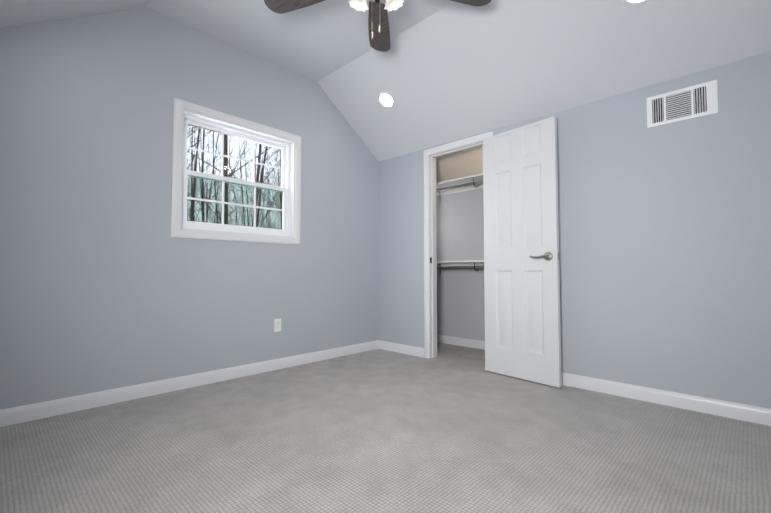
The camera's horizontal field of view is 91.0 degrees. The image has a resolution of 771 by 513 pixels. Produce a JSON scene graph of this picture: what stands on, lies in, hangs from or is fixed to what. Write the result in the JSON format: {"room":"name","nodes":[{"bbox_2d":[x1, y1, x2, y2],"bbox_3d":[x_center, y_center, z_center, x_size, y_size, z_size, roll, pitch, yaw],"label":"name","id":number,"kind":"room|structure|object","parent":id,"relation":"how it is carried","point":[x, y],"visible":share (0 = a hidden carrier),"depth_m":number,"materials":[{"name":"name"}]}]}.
{"room":"empty bedroom","nodes":[
{"label":"empty bedroom","id":0,"kind":"room"},
{"bbox_2d":[0,7,378,409],"bbox_3d":[-1.071,-0.574,3.417,0.140,3.150,4.520,-2,-3,44],"label":"wall","id":1,"kind":"structure","parent":0,"point":[108,281],"depth_m":2.65,"materials":[{"name":"grey paint"}]},
{"bbox_2d":[0,340,379,426],"bbox_3d":[-1.284,0.940,3.019,0.015,0.092,3.500,-2,-3,44],"label":"baseboard","id":2,"kind":"structure","parent":1,"relation":"attached to","point":[50,408],"depth_m":2.68,"materials":[{"name":"white wood"}]},
{"bbox_2d":[171,98,300,244],"bbox_3d":[-1.232,-0.641,3.235,0.152,1.036,1.106,-2,-3,44],"label":"window unit","id":3,"kind":"structure","parent":1,"relation":"in","point":[212,202],"depth_m":3.20,"materials":[{"name":"white plastic"}]},
{"bbox_2d":[274,318,280,331],"bbox_3d":[-0.960,0.612,3.377,0.008,0.114,0.070,-2,-3,44],"label":"electrical outlet plate","id":4,"kind":"object","parent":1,"relation":"attached to","point":[277,325],"visible":1,"depth_m":3.37,"materials":[{"name":"white plastic"}]},
{"bbox_2d":[0,342,770,512],"bbox_3d":[0.164,1.012,2.168,3.560,0.120,4.520,-2,-3,44],"label":"floor","id":5,"kind":"structure","parent":0,"point":[450,428],"depth_m":1.84,"materials":[{"name":"carpet"}]},
{"bbox_2d":[0,0,770,161],"bbox_3d":[-0.098,-1.611,1.987,3.300,1.194,3.500,-2,-3,44],"label":"ceiling","id":6,"kind":"structure","parent":0,"point":[443,71],"depth_m":2.80,"materials":[{"name":"grey paint"}]},
{"bbox_2d":[264,0,491,51],"bbox_3d":[-0.064,-1.498,2.038,1.360,0.615,1.344,-2,-3,44],"label":"fan","id":7,"kind":"object","parent":6,"relation":"hanging from","point":[379,30],"visible":1,"depth_m":2.33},
{"bbox_2d":[378,92,394,107],"bbox_3d":[0.008,-1.483,3.598,0.176,0.102,0.144,-2,-3,44],"label":"recessed light","id":8,"kind":"object","parent":6,"relation":"in","point":[386,100],"visible":1,"depth_m":3.59,"materials":[{"name":"white plastic"}]},
{"bbox_2d":[623,0,648,5],"bbox_3d":[1.467,-1.544,2.195,0.176,0.102,0.144,-2,-3,44],"label":"recessed light","id":9,"kind":"object","parent":6,"relation":"in","point":[633,2],"visible":1,"depth_m":2.25,"materials":[{"name":"white plastic"}]},
{"bbox_2d":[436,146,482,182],"bbox_3d":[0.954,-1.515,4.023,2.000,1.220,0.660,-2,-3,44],"label":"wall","id":10,"kind":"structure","parent":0,"point":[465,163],"depth_m":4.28,"materials":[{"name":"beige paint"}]},
{"bbox_2d":[436,188,484,340],"bbox_3d":[1.032,-0.550,3.992,2.100,3.150,0.780,-2,-3,44],"label":"wall","id":11,"kind":"structure","parent":0,"point":[460,292],"depth_m":4.47,"materials":[{"name":"white paint"}]},
{"bbox_2d":[437,334,484,349],"bbox_3d":[1.177,0.987,4.154,2.000,0.092,0.015,-2,-3,44],"label":"baseboard","id":12,"kind":"structure","parent":11,"relation":"attached to","point":[472,343],"depth_m":4.42,"materials":[{"name":"white wood"}]},
{"bbox_2d":[378,51,770,408],"bbox_3d":[1.197,-0.582,3.211,3.420,3.150,0.120,-2,-3,44],"label":"wall","id":13,"kind":"structure","parent":0,"point":[665,253],"depth_m":2.52,"materials":[{"name":"grey paint"}]},
{"bbox_2d":[380,340,423,357],"bbox_3d":[0.166,0.982,4.043,0.632,0.092,0.015,-2,-3,44],"label":"baseboard","id":14,"kind":"structure","parent":13,"relation":"attached to","point":[395,347],"depth_m":4.02,"materials":[{"name":"white wood"}]},
{"bbox_2d":[424,131,492,357],"bbox_3d":[0.720,-0.046,3.646,0.776,2.115,0.154,-2,-3,44],"label":"door frame","id":15,"kind":"structure","parent":13,"relation":"attached to","point":[432,267],"depth_m":3.84,"materials":[{"name":"white wood"}]},
{"bbox_2d":[483,116,561,387],"bbox_3d":[1.077,-0.039,3.080,0.649,2.030,0.175,-2,-3,44],"label":"closet door","id":16,"kind":"structure","parent":13,"relation":"in","point":[521,266],"depth_m":3.04,"materials":[{"name":"white wood"}]},
{"bbox_2d":[561,372,770,425],"bbox_3d":[1.616,0.926,2.656,1.832,0.092,0.015,-2,-3,44],"label":"baseboard","id":17,"kind":"structure","parent":13,"relation":"attached to","point":[760,415],"depth_m":2.43,"materials":[{"name":"white wood"}]},
{"bbox_2d":[646,80,717,127],"bbox_3d":[1.907,-0.981,2.452,0.362,0.206,0.020,-2,-3,44],"label":"air vent","id":18,"kind":"object","parent":13,"relation":"in","point":[695,101],"visible":1,"depth_m":2.44,"materials":[{"name":"white metal"}]},
{"label":"outside","id":19,"kind":"structure","parent":0,"visible":0},
{"bbox_3d":[-29.756,6.422,60.232,119.500,0.200,200.000,-2,-3,44],"label":"ground","id":20,"kind":"structure","parent":19,"visible":0},
{"bbox_2d":[187,125,281,186],"bbox_3d":[-12.734,-6.271,38.524,54.794,23.408,38.310,-2,-3,44],"label":"trees","id":21,"kind":"object","parent":20,"relation":"on","point":[194,157],"depth_m":19.16,"materials":[{"name":"plant"}]}
]}

